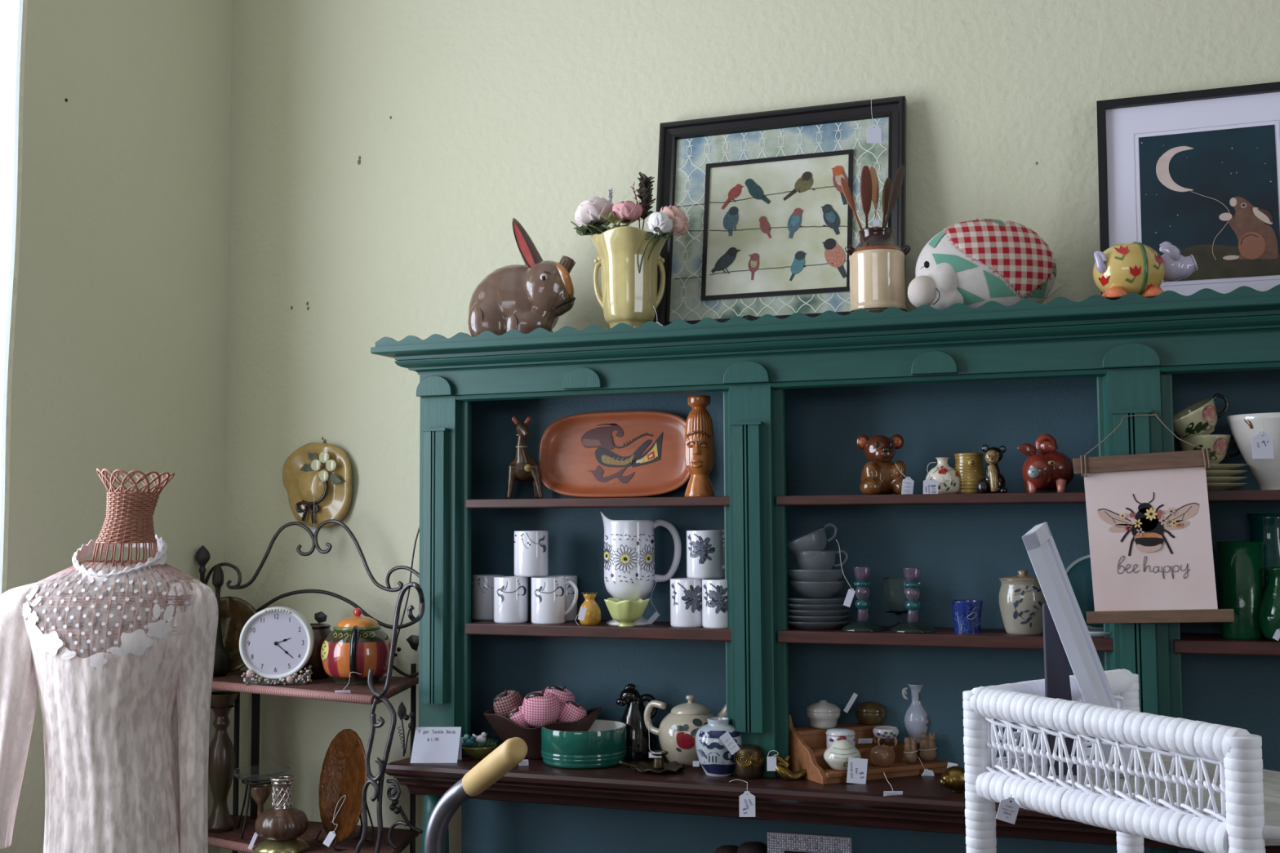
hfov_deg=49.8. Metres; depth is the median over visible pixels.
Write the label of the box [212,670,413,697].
shelf
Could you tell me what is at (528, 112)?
wall
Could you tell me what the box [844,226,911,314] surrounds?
stoneware crock
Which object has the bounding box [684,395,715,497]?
figurine
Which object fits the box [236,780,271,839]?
tripod
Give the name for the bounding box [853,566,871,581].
candle cup
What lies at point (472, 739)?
bird ornament
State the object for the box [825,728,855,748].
trinket box
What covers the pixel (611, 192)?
sprig
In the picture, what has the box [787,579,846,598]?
glass bowl
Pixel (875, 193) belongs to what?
wooden spoon
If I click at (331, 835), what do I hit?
price tag
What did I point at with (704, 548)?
coffee mug
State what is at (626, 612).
flower bowl
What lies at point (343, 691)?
price tag
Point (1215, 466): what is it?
saucer
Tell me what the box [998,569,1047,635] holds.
crock
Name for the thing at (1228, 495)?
shelf
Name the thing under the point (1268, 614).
glass jug
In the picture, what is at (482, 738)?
bird ornament
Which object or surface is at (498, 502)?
shelf
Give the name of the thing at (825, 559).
glass cup
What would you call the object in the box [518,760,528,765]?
price tag
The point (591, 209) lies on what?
peony
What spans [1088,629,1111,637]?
shallow dish
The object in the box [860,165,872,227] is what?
wooden spoon
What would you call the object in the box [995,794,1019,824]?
price tag
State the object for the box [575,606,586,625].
price tag
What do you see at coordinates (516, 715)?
apple
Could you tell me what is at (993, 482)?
bear figurine
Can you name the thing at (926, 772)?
price tag
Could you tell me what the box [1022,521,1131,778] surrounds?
photo frame
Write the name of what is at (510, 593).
coffee mug
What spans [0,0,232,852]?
wall
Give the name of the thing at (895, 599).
glass goblet
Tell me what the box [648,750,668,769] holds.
candle cup
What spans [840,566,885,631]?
glass candlestick
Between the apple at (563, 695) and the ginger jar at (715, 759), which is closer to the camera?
the ginger jar at (715, 759)
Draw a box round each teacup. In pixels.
[1173,393,1228,438]
[1177,434,1240,464]
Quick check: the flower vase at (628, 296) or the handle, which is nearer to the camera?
the handle
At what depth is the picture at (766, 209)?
3.21 m
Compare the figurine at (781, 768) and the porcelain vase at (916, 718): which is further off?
the porcelain vase at (916, 718)
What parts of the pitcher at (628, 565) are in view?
handle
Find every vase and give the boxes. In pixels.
[296,623,331,679]
[589,226,666,328]
[902,684,928,743]
[925,457,959,493]
[1216,541,1264,640]
[1246,513,1279,637]
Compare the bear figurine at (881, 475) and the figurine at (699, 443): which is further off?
the figurine at (699, 443)
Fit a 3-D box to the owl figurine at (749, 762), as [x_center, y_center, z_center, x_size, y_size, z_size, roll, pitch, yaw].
[0.234,0.715,2.938,0.064,0.068,0.069,0,-4,0]
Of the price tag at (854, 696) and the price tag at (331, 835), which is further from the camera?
the price tag at (331, 835)
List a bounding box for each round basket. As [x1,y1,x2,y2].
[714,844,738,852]
[737,841,767,852]
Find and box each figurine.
[467,217,575,337]
[505,416,542,498]
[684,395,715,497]
[734,744,764,779]
[773,753,806,780]
[855,434,906,494]
[903,737,917,764]
[907,217,1062,310]
[919,732,937,761]
[976,444,1007,493]
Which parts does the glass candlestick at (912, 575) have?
bulb, stem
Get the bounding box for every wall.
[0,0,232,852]
[219,0,1279,852]
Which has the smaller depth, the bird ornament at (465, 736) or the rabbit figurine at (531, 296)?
the bird ornament at (465, 736)
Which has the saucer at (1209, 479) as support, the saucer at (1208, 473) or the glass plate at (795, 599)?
the saucer at (1208, 473)
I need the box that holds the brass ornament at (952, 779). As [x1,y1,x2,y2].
[938,765,964,792]
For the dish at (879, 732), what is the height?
0.036 m
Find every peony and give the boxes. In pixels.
[574,196,614,228]
[612,200,642,223]
[638,211,672,273]
[647,204,689,260]
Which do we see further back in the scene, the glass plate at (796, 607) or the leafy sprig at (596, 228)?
the leafy sprig at (596, 228)
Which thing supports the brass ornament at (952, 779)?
on the hutch
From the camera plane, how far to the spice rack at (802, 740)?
2.96 m
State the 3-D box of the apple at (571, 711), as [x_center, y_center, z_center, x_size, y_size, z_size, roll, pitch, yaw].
[-0.158,0.668,3.185,0.070,0.069,0.069,-4,-5,44]
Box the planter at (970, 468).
[954,453,985,493]
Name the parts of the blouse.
collar trim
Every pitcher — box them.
[600,511,681,625]
[615,684,657,760]
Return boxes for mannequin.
[28,468,196,847]
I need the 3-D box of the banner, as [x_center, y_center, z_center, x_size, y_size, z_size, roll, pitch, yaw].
[0.991,0.179,2.671,0.284,0.408,0.029,-2,-4,20]
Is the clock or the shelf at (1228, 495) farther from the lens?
the clock
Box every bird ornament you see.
[461,734,471,746]
[462,736,477,746]
[471,732,488,743]
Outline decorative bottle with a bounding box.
[252,774,310,852]
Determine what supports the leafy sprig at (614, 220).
in the flower vase at (628, 296)
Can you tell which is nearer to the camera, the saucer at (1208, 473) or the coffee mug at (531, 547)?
the saucer at (1208, 473)
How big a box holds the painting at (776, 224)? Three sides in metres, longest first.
0.346 x 0.330 x 0.006 m
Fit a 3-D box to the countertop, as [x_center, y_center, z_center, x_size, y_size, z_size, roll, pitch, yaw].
[0.745,0.781,2.818,2.708,0.086,0.334,-2,-4,20]
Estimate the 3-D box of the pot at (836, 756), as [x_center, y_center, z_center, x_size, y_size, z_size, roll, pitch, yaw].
[0.427,0.688,2.906,0.079,0.070,0.079,0,-4,0]
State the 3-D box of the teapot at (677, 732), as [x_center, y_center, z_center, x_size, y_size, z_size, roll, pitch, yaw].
[0.112,0.687,3.138,0.159,0.151,0.172,3,-5,-40]
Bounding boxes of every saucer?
[1205,463,1248,471]
[1205,470,1248,476]
[1206,476,1248,483]
[1206,483,1248,490]
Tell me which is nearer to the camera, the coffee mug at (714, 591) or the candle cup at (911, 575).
the candle cup at (911, 575)
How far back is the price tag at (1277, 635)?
2.62 m
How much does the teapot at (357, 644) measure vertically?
0.182 m
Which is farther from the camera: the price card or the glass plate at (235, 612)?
the glass plate at (235, 612)
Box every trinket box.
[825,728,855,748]
[854,701,887,725]
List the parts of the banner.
hanging cord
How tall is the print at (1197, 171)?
0.479 m
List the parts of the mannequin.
looped crown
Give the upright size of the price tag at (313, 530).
0.108 m
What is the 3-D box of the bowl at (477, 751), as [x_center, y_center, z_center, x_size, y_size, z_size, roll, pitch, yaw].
[-0.375,0.749,3.198,0.093,0.042,0.088,0,-4,0]
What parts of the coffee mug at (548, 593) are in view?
handle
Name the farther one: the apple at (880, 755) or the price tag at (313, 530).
the price tag at (313, 530)
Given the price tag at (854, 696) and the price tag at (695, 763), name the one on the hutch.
the price tag at (695, 763)
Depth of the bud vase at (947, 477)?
2.89 m
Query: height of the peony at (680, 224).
0.180 m
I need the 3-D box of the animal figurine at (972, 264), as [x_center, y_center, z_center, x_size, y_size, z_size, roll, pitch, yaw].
[0.726,-0.337,2.924,0.332,0.207,0.174,0,-4,2]
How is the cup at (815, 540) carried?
on the glass cup at (825, 559)
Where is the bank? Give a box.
[1017,433,1075,493]
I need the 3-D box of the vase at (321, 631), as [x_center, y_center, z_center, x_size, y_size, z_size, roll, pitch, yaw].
[-0.821,0.567,3.477,0.105,0.134,0.105,3,-5,-36]
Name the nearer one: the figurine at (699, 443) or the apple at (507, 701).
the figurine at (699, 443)
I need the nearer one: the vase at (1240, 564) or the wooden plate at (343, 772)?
the vase at (1240, 564)
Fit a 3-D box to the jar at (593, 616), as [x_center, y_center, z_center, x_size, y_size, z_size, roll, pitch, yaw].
[-0.115,0.418,3.165,0.053,0.074,0.053,0,-4,0]
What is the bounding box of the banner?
[1072,413,1234,623]
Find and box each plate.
[220,595,257,672]
[282,442,351,528]
[318,728,367,842]
[786,595,846,604]
[786,601,852,610]
[786,607,852,616]
[787,613,852,622]
[787,618,852,630]
[1065,554,1103,629]
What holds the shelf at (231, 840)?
attached to the rack at (387, 840)
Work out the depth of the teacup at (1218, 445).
2.73 m
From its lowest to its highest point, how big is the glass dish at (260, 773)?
0.024 m
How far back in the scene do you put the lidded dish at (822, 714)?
2.99 m
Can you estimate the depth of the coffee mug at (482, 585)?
3.32 m
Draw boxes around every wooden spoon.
[840,177,862,229]
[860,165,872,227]
[869,166,879,226]
[881,177,891,226]
[883,164,904,226]
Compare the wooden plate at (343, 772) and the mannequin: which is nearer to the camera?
the mannequin
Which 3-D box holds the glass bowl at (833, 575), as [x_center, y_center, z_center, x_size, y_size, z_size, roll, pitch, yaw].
[0.386,0.332,3.021,0.136,0.040,0.136,0,-4,0]
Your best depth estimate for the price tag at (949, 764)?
2.80 m
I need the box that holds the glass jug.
[1257,567,1279,641]
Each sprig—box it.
[570,220,625,235]
[600,211,633,227]
[608,188,613,202]
[630,182,642,228]
[635,171,655,229]
[644,227,674,239]
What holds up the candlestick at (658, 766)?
on the hutch
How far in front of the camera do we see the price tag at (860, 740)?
2.97 m
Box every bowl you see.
[461,737,497,759]
[483,706,602,759]
[541,720,626,768]
[604,597,649,626]
[787,568,847,582]
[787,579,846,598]
[1225,412,1279,489]
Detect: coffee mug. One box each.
[471,574,505,620]
[493,576,528,623]
[514,530,548,577]
[531,576,577,624]
[546,575,577,622]
[670,577,702,627]
[686,530,724,578]
[702,578,728,629]
[707,529,724,577]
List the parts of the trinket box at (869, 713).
lid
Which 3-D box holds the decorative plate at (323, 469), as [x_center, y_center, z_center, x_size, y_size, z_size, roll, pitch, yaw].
[-0.861,0.154,3.635,0.218,0.227,0.042,-2,-4,20]
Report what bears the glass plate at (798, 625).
on the hutch
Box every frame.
[767,831,852,852]
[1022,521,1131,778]
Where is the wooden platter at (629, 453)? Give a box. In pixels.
[538,410,690,497]
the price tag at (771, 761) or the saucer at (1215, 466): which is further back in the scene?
the price tag at (771, 761)
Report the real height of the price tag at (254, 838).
0.081 m
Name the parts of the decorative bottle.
crown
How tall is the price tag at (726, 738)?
0.050 m
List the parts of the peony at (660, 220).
stem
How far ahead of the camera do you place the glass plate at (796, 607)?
2.96 m
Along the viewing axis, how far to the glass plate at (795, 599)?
2.97 m
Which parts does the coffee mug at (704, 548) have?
handle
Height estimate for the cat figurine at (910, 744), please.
0.056 m
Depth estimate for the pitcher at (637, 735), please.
3.17 m
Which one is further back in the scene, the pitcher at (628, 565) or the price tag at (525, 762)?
the pitcher at (628, 565)
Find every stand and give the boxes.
[315,803,374,851]
[962,668,1279,852]
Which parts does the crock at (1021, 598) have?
lid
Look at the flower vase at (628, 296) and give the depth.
3.13 m
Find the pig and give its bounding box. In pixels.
[1093,240,1197,300]
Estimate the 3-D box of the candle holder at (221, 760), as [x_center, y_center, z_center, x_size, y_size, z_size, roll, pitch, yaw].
[-1.056,0.844,3.472,0.082,0.340,0.082,0,-4,0]
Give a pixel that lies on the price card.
(430, 744)
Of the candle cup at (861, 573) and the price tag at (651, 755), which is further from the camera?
the price tag at (651, 755)
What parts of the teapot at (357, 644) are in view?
handle, lid, knob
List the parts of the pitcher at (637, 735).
handle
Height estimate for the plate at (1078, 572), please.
0.162 m
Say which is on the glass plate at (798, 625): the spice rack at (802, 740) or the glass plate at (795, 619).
the glass plate at (795, 619)
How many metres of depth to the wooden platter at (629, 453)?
3.28 m
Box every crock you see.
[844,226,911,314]
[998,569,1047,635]
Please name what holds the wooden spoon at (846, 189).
in the stoneware crock at (877, 264)
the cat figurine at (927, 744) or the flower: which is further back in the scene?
the flower
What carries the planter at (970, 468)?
on the hutch
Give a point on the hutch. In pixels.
(792, 397)
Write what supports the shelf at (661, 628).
attached to the hutch
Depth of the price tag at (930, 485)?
2.88 m
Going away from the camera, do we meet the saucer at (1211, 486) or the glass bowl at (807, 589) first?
the saucer at (1211, 486)
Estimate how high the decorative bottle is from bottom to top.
0.171 m
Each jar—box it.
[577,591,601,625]
[694,717,742,777]
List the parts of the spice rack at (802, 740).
rail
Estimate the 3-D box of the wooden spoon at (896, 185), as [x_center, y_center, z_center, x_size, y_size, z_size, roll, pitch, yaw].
[0.543,-0.471,2.986,0.067,0.195,0.020,0,-4,-9]
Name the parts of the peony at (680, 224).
stem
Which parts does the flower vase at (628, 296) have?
handle, handle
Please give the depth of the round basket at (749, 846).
3.00 m
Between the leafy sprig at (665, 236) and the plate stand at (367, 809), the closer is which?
the leafy sprig at (665, 236)
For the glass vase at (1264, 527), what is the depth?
2.73 m
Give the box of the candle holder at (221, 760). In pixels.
[208,691,238,832]
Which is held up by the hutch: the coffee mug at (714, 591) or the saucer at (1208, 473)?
the coffee mug at (714, 591)
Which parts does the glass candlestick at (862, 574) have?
stem, bulb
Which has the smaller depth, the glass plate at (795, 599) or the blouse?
the blouse
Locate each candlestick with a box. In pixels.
[619,750,685,773]
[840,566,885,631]
[889,568,936,633]
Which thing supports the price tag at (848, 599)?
hanging from the glass cup at (825, 559)
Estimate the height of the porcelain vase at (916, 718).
0.127 m
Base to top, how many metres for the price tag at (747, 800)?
0.068 m
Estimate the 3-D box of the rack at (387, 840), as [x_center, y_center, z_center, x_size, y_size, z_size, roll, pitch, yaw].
[-0.791,0.983,3.396,0.898,1.506,0.358,-3,-5,34]
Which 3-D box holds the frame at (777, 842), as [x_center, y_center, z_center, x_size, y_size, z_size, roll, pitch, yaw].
[0.358,0.958,2.900,0.179,0.195,0.019,-2,-4,18]
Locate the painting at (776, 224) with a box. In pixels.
[705,154,848,295]
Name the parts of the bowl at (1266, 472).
handle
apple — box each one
[493,689,523,717]
[507,706,531,728]
[521,688,560,727]
[544,685,574,706]
[557,700,586,721]
[870,744,894,766]
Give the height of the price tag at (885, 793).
0.042 m
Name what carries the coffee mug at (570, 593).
on the hutch
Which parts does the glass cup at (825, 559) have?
handle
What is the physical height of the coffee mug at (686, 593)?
0.107 m
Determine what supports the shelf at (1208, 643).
attached to the hutch
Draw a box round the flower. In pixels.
[524,464,531,471]
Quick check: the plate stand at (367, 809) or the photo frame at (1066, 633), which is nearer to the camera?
the photo frame at (1066, 633)
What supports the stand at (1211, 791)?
on the floor
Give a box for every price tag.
[248,832,257,849]
[311,492,315,533]
[322,795,346,847]
[334,671,361,693]
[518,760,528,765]
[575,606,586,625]
[647,580,659,624]
[648,724,662,757]
[693,760,699,766]
[719,731,740,755]
[728,779,755,817]
[766,750,778,771]
[835,539,854,607]
[843,693,857,712]
[846,757,867,784]
[857,738,872,743]
[866,97,881,143]
[867,126,883,142]
[872,208,879,226]
[883,772,902,796]
[895,464,914,494]
[918,757,933,775]
[923,462,937,493]
[946,762,957,768]
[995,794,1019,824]
[1251,416,1273,458]
[1272,628,1279,640]
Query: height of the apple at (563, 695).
0.078 m
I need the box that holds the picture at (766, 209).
[653,95,906,325]
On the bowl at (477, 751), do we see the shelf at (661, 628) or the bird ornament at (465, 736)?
the bird ornament at (465, 736)
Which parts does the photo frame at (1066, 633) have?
easel leg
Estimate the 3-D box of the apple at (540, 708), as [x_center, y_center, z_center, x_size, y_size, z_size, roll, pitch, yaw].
[-0.228,0.646,3.164,0.088,0.086,0.089,3,-5,-43]
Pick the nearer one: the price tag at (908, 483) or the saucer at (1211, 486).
the saucer at (1211, 486)
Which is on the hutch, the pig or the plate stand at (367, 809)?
the pig
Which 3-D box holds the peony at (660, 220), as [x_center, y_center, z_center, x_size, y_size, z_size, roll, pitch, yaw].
[0.027,-0.398,3.116,0.096,0.170,0.050,-1,-4,16]
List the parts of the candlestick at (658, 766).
handle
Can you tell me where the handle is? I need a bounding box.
[424,737,527,852]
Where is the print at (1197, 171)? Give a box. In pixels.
[1096,81,1279,295]
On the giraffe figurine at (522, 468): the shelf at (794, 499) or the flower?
the flower
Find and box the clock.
[239,606,314,685]
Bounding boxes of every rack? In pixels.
[195,519,424,852]
[789,714,947,785]
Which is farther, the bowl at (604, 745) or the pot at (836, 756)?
the bowl at (604, 745)
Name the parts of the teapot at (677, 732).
handle, lid, spout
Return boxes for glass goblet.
[882,577,907,629]
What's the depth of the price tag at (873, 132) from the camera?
3.08 m
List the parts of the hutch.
post, wire coil, cornice, post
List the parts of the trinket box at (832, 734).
lid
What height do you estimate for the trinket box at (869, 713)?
0.050 m
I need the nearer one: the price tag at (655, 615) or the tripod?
the price tag at (655, 615)
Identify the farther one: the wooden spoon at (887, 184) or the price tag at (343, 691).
the price tag at (343, 691)
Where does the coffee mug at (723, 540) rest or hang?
on the coffee mug
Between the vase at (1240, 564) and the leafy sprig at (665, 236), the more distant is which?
the leafy sprig at (665, 236)
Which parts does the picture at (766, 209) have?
frame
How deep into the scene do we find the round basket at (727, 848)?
3.03 m
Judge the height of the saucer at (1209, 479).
0.014 m
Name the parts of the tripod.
leg, leg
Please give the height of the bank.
0.123 m
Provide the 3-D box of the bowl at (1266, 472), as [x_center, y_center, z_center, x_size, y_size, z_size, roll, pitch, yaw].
[1.252,0.049,2.716,0.176,0.154,0.176,0,-4,0]
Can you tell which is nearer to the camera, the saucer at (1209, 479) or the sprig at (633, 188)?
the saucer at (1209, 479)
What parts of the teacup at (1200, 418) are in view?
handle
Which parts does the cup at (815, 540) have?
handle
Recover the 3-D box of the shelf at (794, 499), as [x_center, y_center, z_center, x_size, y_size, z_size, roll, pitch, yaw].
[0.651,0.156,2.950,0.689,0.021,0.190,-2,-4,20]
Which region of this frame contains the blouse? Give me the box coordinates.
[0,534,218,852]
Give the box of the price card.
[410,727,462,763]
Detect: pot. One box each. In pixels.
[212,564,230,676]
[823,735,861,770]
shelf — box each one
[208,814,412,852]
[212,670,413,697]
[465,496,729,508]
[465,618,731,641]
[776,492,1085,506]
[777,625,1113,651]
[1173,632,1279,656]
[1207,489,1279,502]
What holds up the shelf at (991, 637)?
attached to the hutch
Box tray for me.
[631,760,685,773]
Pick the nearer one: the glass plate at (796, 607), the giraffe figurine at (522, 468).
the glass plate at (796, 607)
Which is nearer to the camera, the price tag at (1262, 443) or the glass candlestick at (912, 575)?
the price tag at (1262, 443)
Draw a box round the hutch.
[370,284,1279,852]
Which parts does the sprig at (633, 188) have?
stem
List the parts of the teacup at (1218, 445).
handle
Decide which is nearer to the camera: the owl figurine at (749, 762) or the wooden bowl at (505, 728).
the owl figurine at (749, 762)
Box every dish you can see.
[231,764,289,782]
[805,700,840,728]
[872,726,898,746]
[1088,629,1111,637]
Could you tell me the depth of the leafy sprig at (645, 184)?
3.17 m
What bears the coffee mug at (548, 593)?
on the hutch
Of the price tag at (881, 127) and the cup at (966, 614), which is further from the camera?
the price tag at (881, 127)
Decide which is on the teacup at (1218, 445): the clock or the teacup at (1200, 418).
the teacup at (1200, 418)
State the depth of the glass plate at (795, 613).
2.96 m
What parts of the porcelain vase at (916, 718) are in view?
handle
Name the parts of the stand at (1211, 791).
corner post, rail, rail, rail, rail, post, corner post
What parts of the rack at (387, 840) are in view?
finial post, leg, stem, stem, rod, stem, stem, leg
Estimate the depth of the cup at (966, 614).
2.87 m
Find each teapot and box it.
[320,608,391,685]
[644,694,726,766]
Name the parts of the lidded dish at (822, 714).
lid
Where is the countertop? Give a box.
[385,745,1279,852]
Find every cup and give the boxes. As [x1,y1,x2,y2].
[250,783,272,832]
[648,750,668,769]
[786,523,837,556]
[794,549,848,569]
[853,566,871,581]
[902,568,921,582]
[951,600,982,633]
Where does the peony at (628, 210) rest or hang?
in the flower vase at (628, 296)
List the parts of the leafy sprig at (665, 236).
stem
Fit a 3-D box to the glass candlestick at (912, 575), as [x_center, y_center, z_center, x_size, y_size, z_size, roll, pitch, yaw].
[0.580,0.368,2.925,0.096,0.134,0.097,0,-4,0]

